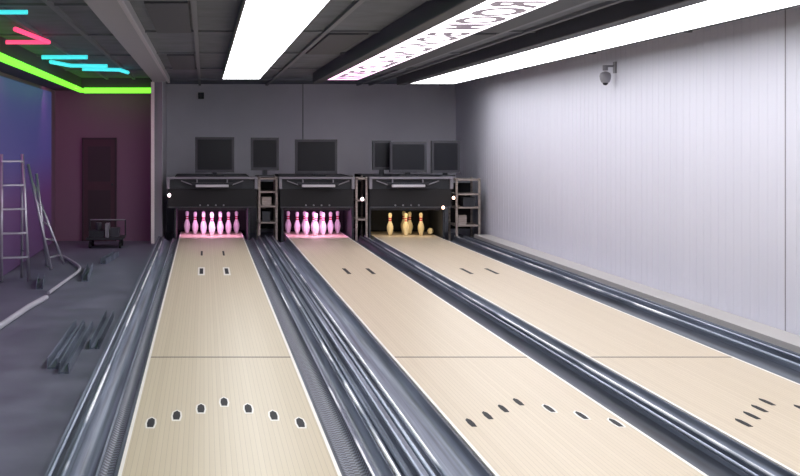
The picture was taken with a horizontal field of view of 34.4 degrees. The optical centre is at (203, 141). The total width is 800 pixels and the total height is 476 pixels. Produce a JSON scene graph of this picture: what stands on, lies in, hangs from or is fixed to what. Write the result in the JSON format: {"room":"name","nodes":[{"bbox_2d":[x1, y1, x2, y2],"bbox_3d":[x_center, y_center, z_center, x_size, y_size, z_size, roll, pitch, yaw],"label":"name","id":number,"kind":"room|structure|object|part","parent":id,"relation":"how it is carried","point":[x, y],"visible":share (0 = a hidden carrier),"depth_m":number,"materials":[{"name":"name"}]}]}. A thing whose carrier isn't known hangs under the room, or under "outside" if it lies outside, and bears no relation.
{"room":"sports facility","nodes":[
{"label":"sports facility","id":0,"kind":"room"},
{"bbox_2d":[0,72,54,242],"bbox_3d":[-2.600,0.320,9.400,0.100,2.780,24.800,0,0,0],"label":"wall","id":1,"kind":"structure","parent":0,"point":[1,73],"depth_m":21.29,"materials":[{"name":"purple"}]},
{"bbox_2d":[0,76,50,275],"bbox_3d":[-2.534,0.440,15.950,0.029,2.500,9.900,0,0,0],"label":"wall screen","id":2,"kind":"object","parent":1,"relation":"attached to","point":[25,109],"visible":0.78,"depth_m":17.76,"materials":[{"name":"blue"}]},
{"bbox_2d":[55,90,150,240],"bbox_3d":[-1.710,0.320,21.750,1.680,2.780,0.100,0,0,0],"label":"wall","id":3,"kind":"structure","parent":0,"point":[126,117],"depth_m":21.70,"materials":[{"name":"purple"}]},
{"bbox_2d":[82,138,116,240],"bbox_3d":[-1.795,0.825,21.659,0.590,1.770,0.080,0,0,0],"label":"door","id":4,"kind":"structure","parent":3,"relation":"in","point":[99,155],"depth_m":21.66,"materials":[{"name":"brown paint"}]},
{"bbox_2d":[151,81,166,243],"bbox_3d":[-0.792,0.320,22.410,0.185,2.780,2.580,0,0,0],"label":"wall partition","id":5,"kind":"structure","parent":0,"point":[158,89],"depth_m":21.18,"materials":[{"name":"white"}]},
{"bbox_2d":[0,53,150,92],"bbox_3d":[-1.490,-0.855,12.672,1.200,0.090,17.345,0,0,0],"label":"light strip","id":6,"kind":"object","parent":5,"relation":"attached to","point":[4,58],"visible":0.9,"depth_m":18.02,"materials":[{"name":"green plastic"}]},
{"bbox_2d":[0,36,151,89],"bbox_3d":[-1.710,-0.970,9.350,1.680,0.200,24.700,0,0,0],"label":"trim","id":7,"kind":"structure","parent":5,"relation":"attached to","point":[15,51],"depth_m":18.00,"materials":[{"name":"grey"}]},
{"bbox_2d":[84,0,169,82],"bbox_3d":[-0.710,-1.020,9.055,0.280,0.100,24.110,0,0,0],"label":"beam","id":8,"kind":"structure","parent":5,"relation":"attached to","point":[119,16],"depth_m":11.65,"materials":[{"name":"grey metal"}]},
{"bbox_2d":[0,232,462,475],"bbox_3d":[1.085,1.760,10.350,7.470,0.100,26.900,0,0,0],"label":"floor","id":9,"kind":"structure","parent":0,"point":[38,403],"depth_m":11.19,"materials":[{"name":"concrete"}]},
{"bbox_2d":[0,154,30,281],"bbox_3d":[-2.371,0.935,15.595,0.381,1.556,0.457,0,0,-20],"label":"step ladder","id":10,"kind":"object","parent":9,"relation":"on","point":[23,205],"visible":1,"depth_m":15.50,"materials":[{"name":"silver metal"}]},
{"bbox_2d":[0,295,48,329],"bbox_3d":[-1.820,1.680,12.099,0.088,0.057,3.012,0,0,4],"label":"flexible hose","id":11,"kind":"object","parent":9,"relation":"on","point":[40,300],"visible":1,"depth_m":12.42,"materials":[{"name":"grey"}]},
{"bbox_2d":[36,273,44,288],"bbox_3d":[-1.950,1.670,15.098,0.080,0.080,1.000,0,0,-6],"label":"channel","id":12,"kind":"object","parent":9,"relation":"on","point":[39,282],"visible":1,"depth_m":14.89,"materials":[{"name":"grey metal"}]},
{"bbox_2d":[26,164,64,269],"bbox_3d":[-2.170,1.001,17.200,0.501,1.395,1.043,0,0,0],"label":"step ladder","id":13,"kind":"object","parent":9,"relation":"on","point":[40,210],"visible":1,"depth_m":17.09,"materials":[{"name":"silver metal"}]},
{"bbox_2d":[47,255,80,294],"bbox_3d":[-1.760,1.680,16.313,0.340,0.038,4.622,0,0,-5],"label":"flexible hose","id":14,"kind":"object","parent":9,"relation":"on","point":[57,286],"visible":0.97,"depth_m":15.60,"materials":[{"name":"grey"}]},
{"bbox_2d":[47,319,83,368],"bbox_3d":[-1.140,1.670,10.550,0.080,0.080,2.100,0,0,0],"label":"channel","id":15,"kind":"object","parent":9,"relation":"on","point":[55,356],"visible":0.88,"depth_m":10.19,"materials":[{"name":"grey metal"}]},
{"bbox_2d":[58,320,92,373],"bbox_3d":[-1.041,1.670,10.400,0.080,0.080,2.200,0,0,-1],"label":"channel","id":16,"kind":"object","parent":9,"relation":"on","point":[65,365],"visible":1,"depth_m":10.12,"materials":[{"name":"grey metal"}]},
{"bbox_2d":[82,262,92,281],"bbox_3d":[-1.490,1.670,16.199,0.080,0.080,1.600,0,0,-3],"label":"channel","id":17,"kind":"object","parent":9,"relation":"on","point":[87,271],"visible":1,"depth_m":15.97,"materials":[{"name":"grey metal"}]},
{"bbox_2d":[90,310,113,348],"bbox_3d":[-0.904,1.670,11.300,0.080,0.080,1.800,0,0,0],"label":"channel","id":18,"kind":"object","parent":9,"relation":"on","point":[97,338],"visible":1,"depth_m":11.09,"materials":[{"name":"grey metal"}]},
{"bbox_2d":[86,219,125,247],"bbox_3d":[-1.580,1.494,20.450,0.602,0.431,0.700,0,0,0],"label":"trolley","id":19,"kind":"object","parent":9,"relation":"on","point":[113,233],"visible":1,"depth_m":20.25,"materials":[{"name":"grey metal"}]},
{"bbox_2d":[101,251,118,263],"bbox_3d":[-1.352,1.670,18.198,0.080,0.080,1.200,0,0,5],"label":"channel","id":20,"kind":"object","parent":9,"relation":"on","point":[111,256],"visible":1,"depth_m":18.07,"materials":[{"name":"grey metal"}]},
{"bbox_2d":[43,236,178,475],"bbox_3d":[-0.581,1.633,11.980,0.338,0.155,17.760,0,0,0],"label":"gutter","id":21,"kind":"object","parent":9,"relation":"on","point":[93,441],"visible":0.94,"depth_m":8.25,"materials":[{"name":"metal"}]},
{"bbox_2d":[167,174,257,239],"bbox_3d":[0.135,1.150,21.890,1.505,1.120,2.220,0,0,0],"label":"pinsetter","id":22,"kind":"object","parent":9,"relation":"on","point":[192,193],"visible":0.96,"depth_m":20.97,"materials":[{"name":"grey metal"}]},
{"bbox_2d":[178,210,244,229],"bbox_3d":[0.135,1.276,22.300,1.185,0.589,0.059,0,0,0],"label":"curtain","id":23,"kind":"object","parent":22,"relation":"hanging from","point":[181,213],"depth_m":22.30,"materials":[{"name":"black fabric"}]},
{"bbox_3d":[0.135,0.832,20.940,1.505,0.484,0.320,0,0,0],"label":"rail","id":24,"kind":"part","parent":22,"relation":"part of","materials":[{"name":"grey plastic"}]},
{"bbox_2d":[195,137,233,175],"bbox_3d":[0.180,0.259,21.415,0.660,0.658,0.190,0,0,0],"label":"monitor","id":25,"kind":"object","parent":22,"relation":"on","point":[214,155],"visible":1,"depth_m":21.34,"materials":[{"name":"grey plastic"}]},
{"bbox_2d":[118,232,341,475],"bbox_3d":[0.122,1.649,12.675,1.065,0.122,19.150,0,0,0],"label":"lane","id":26,"kind":"object","parent":9,"relation":"on","point":[223,392],"visible":0.99,"depth_m":8.13,"materials":[{"name":"beige wood"}]},
{"bbox_2d":[184,211,239,235],"bbox_3d":[0.135,1.399,21.600,0.965,0.381,0.710,0,0,0],"label":"pin","id":27,"kind":"object","parent":26,"relation":"on","point":[236,225],"visible":1,"depth_m":21.66,"materials":[{"name":"pink"}]},
{"bbox_2d":[257,176,277,241],"bbox_3d":[1.060,1.150,21.275,0.320,1.120,0.650,0,0,0],"label":"storage rack","id":28,"kind":"object","parent":9,"relation":"on","point":[267,192],"visible":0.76,"depth_m":21.00,"materials":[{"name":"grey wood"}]},
{"bbox_2d":[251,138,278,175],"bbox_3d":[1.025,0.264,21.365,0.470,0.648,0.190,0,0,0],"label":"monitor","id":29,"kind":"object","parent":28,"relation":"on","point":[264,151],"visible":1,"depth_m":21.29,"materials":[{"name":"grey plastic"}]},
{"bbox_2d":[275,174,354,241],"bbox_3d":[1.865,1.150,21.890,1.250,1.120,2.220,0,0,0],"label":"pinsetter","id":30,"kind":"object","parent":9,"relation":"on","point":[299,193],"visible":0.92,"depth_m":20.97,"materials":[{"name":"grey metal"}]},
{"bbox_2d":[283,208,342,229],"bbox_3d":[1.885,1.276,22.300,1.130,0.589,0.059,0,0,0],"label":"curtain","id":31,"kind":"object","parent":30,"relation":"hanging from","point":[292,217],"depth_m":22.30,"materials":[{"name":"black fabric"}]},
{"bbox_2d":[295,139,336,175],"bbox_3d":[1.895,0.279,21.415,0.710,0.618,0.190,0,0,0],"label":"monitor","id":32,"kind":"object","parent":30,"relation":"on","point":[315,157],"visible":1,"depth_m":21.34,"materials":[{"name":"grey plastic"}]},
{"bbox_3d":[1.865,0.832,20.940,1.250,0.484,0.320,0,0,0],"label":"rail","id":33,"kind":"part","parent":30,"relation":"part of","materials":[{"name":"grey plastic"}]},
{"bbox_2d":[352,176,367,240],"bbox_3d":[2.610,1.150,21.275,0.200,1.120,0.650,0,0,0],"label":"storage rack","id":34,"kind":"object","parent":9,"relation":"on","point":[358,191],"visible":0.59,"depth_m":20.96,"materials":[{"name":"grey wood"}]},
{"bbox_2d":[244,235,493,475],"bbox_3d":[1.020,1.628,11.980,0.726,0.164,17.760,0,0,0],"label":"gutter","id":35,"kind":"object","parent":9,"relation":"on","point":[374,420],"depth_m":8.25,"materials":[{"name":"grey metal"}]},
{"bbox_2d":[354,174,453,238],"bbox_3d":[3.425,1.150,21.890,1.390,1.120,2.220,0,0,0],"label":"pinsetter","id":36,"kind":"object","parent":9,"relation":"on","point":[425,194],"visible":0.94,"depth_m":20.97,"materials":[{"name":"grey metal"}]},
{"bbox_2d":[372,141,391,175],"bbox_3d":[3.040,0.289,21.665,0.320,0.598,0.190,0,0,0],"label":"monitor","id":37,"kind":"object","parent":36,"relation":"on","point":[380,149],"visible":0.96,"depth_m":21.59,"materials":[{"name":"grey plastic"}]},
{"bbox_2d":[371,210,428,229],"bbox_3d":[3.365,1.276,22.300,1.190,0.589,0.059,0,0,0],"label":"curtain","id":38,"kind":"object","parent":36,"relation":"hanging from","point":[379,218],"depth_m":22.30,"materials":[{"name":"black fabric"}]},
{"bbox_2d":[389,142,426,175],"bbox_3d":[3.450,0.299,21.415,0.620,0.578,0.190,0,0,0],"label":"monitor","id":39,"kind":"object","parent":36,"relation":"on","point":[407,158],"visible":1,"depth_m":21.34,"materials":[{"name":"grey plastic"}]},
{"bbox_3d":[3.425,0.832,20.940,1.390,0.484,0.320,0,0,0],"label":"rail","id":40,"kind":"part","parent":36,"relation":"part of","materials":[{"name":"grey plastic"}]},
{"bbox_2d":[431,141,459,175],"bbox_3d":[4.100,0.289,21.515,0.480,0.598,0.190,0,0,0],"label":"monitor","id":41,"kind":"object","parent":36,"relation":"on","point":[445,155],"visible":1,"depth_m":21.44,"materials":[{"name":"grey plastic"}]},
{"bbox_2d":[448,177,480,240],"bbox_3d":[4.375,1.160,21.275,0.410,1.100,0.650,0,0,0],"label":"storage rack","id":42,"kind":"object","parent":9,"relation":"on","point":[460,216],"visible":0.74,"depth_m":21.04,"materials":[{"name":"grey metal"}]},
{"bbox_2d":[283,232,707,475],"bbox_3d":[1.890,1.649,12.675,1.010,0.122,19.150,0,0,0],"label":"lane","id":43,"kind":"structure","parent":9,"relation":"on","point":[516,415],"depth_m":8.13,"materials":[{"name":"beige wood"}]},
{"bbox_2d":[352,235,795,475],"bbox_3d":[2.612,1.631,11.980,0.431,0.159,17.760,0,0,0],"label":"gutter","id":44,"kind":"object","parent":9,"relation":"on","point":[702,446],"depth_m":8.23,"materials":[{"name":"grey metal"}]},
{"bbox_2d":[371,232,799,475],"bbox_3d":[3.365,1.649,12.675,1.070,0.122,19.150,0,0,0],"label":"lane","id":45,"kind":"object","parent":9,"relation":"on","point":[758,408],"visible":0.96,"depth_m":9.52,"materials":[{"name":"beige wood"}]},
{"bbox_2d":[387,211,433,235],"bbox_3d":[3.542,1.399,21.492,0.676,0.381,0.745,0,0,29],"label":"pin","id":46,"kind":"object","parent":45,"relation":"on","point":[406,227],"visible":1,"depth_m":21.35,"materials":[{"name":"beige"}]},
{"bbox_2d":[451,235,799,383],"bbox_3d":[4.181,1.630,11.980,0.558,0.160,17.760,0,0,0],"label":"gutter","id":47,"kind":"object","parent":9,"relation":"on","point":[778,360],"visible":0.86,"depth_m":11.53,"materials":[{"name":"metal"}]},
{"bbox_2d":[167,84,455,231],"bbox_3d":[1.925,0.320,23.744,5.590,2.780,0.112,0,0,0],"label":"wall","id":48,"kind":"structure","parent":0,"point":[353,115],"depth_m":23.70,"materials":[{"name":"grey paint"}]},
{"bbox_2d":[198,92,203,98],"bbox_3d":[-0.055,-0.850,23.640,0.110,0.120,0.120,0,0,0],"label":"wall speaker","id":49,"kind":"object","parent":48,"relation":"attached to","point":[200,94],"visible":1,"depth_m":23.62,"materials":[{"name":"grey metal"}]},
{"bbox_2d":[285,211,340,235],"bbox_3d":[1.885,1.399,21.600,0.965,0.381,0.710,0,0,0],"label":"pin","id":50,"kind":"object","parent":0,"point":[316,227],"depth_m":21.67,"materials":[{"name":"plastic"}]},
{"bbox_2d":[0,0,799,83],"bbox_3d":[1.085,-1.120,10.350,7.470,0.100,26.900,0,0,0],"label":"ceiling","id":51,"kind":"structure","parent":0,"point":[212,15],"depth_m":12.93,"materials":[{"name":"grey"}]},
{"bbox_2d":[0,10,27,13],"bbox_3d":[-1.530,-1.010,9.900,0.300,0.034,0.036,0,0,0],"label":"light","id":52,"kind":"object","parent":51,"relation":"attached to","point":[1,11],"visible":1,"depth_m":9.89,"materials":[{"name":"teal plastic"}]},
{"bbox_2d":[6,27,50,43],"bbox_3d":[-1.792,-1.010,12.160,0.456,0.042,1.524,0,0,0],"label":"sign","id":53,"kind":"object","parent":51,"relation":"attached to","point":[39,40],"visible":1,"depth_m":12.75,"materials":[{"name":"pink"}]},
{"bbox_2d":[41,55,129,73],"bbox_3d":[-1.576,-1.010,16.891,0.656,0.050,3.487,0,0,5],"label":"sign","id":54,"kind":"object","parent":51,"relation":"attached to","point":[85,67],"visible":1,"depth_m":16.89,"materials":[{"name":"teal"}]},
{"bbox_2d":[222,0,331,78],"bbox_3d":[0.565,-1.008,10.400,0.590,0.123,17.830,0,0,0],"label":"ceiling light","id":55,"kind":"object","parent":51,"relation":"attached to","point":[264,30],"depth_m":11.06,"materials":[{"name":"white plastic"}]},
{"bbox_2d":[0,0,691,85],"bbox_3d":[1.320,-1.052,10.350,6.780,0.035,26.680,0,0,0],"label":"grid","id":56,"kind":"object","parent":51,"relation":"attached to","point":[167,16],"depth_m":12.22,"materials":[{"name":"black metal"}]},
{"bbox_2d":[328,0,559,79],"bbox_3d":[2.140,-1.008,10.550,0.510,0.124,18.130,0,0,0],"label":"ceiling light","id":57,"kind":"object","parent":51,"relation":"attached to","point":[488,14],"depth_m":11.02,"materials":[{"name":"white plastic"}]},
{"bbox_2d":[313,0,707,84],"bbox_3d":[2.520,-0.990,9.050,1.640,0.160,23.900,0,0,0],"label":"beam","id":58,"kind":"structure","parent":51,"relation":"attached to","point":[430,14],"depth_m":11.32,"materials":[{"name":"black metal"}]},
{"bbox_2d":[411,0,799,83],"bbox_3d":[3.765,-1.008,11.200,0.760,0.123,19.430,0,0,0],"label":"ceiling light","id":59,"kind":"object","parent":51,"relation":"attached to","point":[710,12],"depth_m":11.16,"materials":[{"name":"white plastic"}]},
{"bbox_2d":[456,6,799,335],"bbox_3d":[4.769,0.320,10.427,0.103,2.780,26.854,0,0,0],"label":"wall","id":60,"kind":"structure","parent":0,"point":[678,174],"depth_m":13.05,"materials":[{"name":"white paint"}]},
{"bbox_2d":[599,62,616,84],"bbox_3d":[4.627,-0.775,14.500,0.184,0.270,0.128,0,0,0],"label":"security camera","id":61,"kind":"object","parent":60,"relation":"attached to","point":[605,77],"visible":1,"depth_m":14.47,"materials":[{"name":"grey plastic"}]},
{"bbox_2d":[474,235,799,352],"bbox_3d":[4.588,1.625,8.955,0.255,0.170,23.810,0,0,0],"label":"baseboard","id":62,"kind":"structure","parent":60,"relation":"attached to","point":[790,341],"depth_m":12.36,"materials":[{"name":"grey"}]}
]}

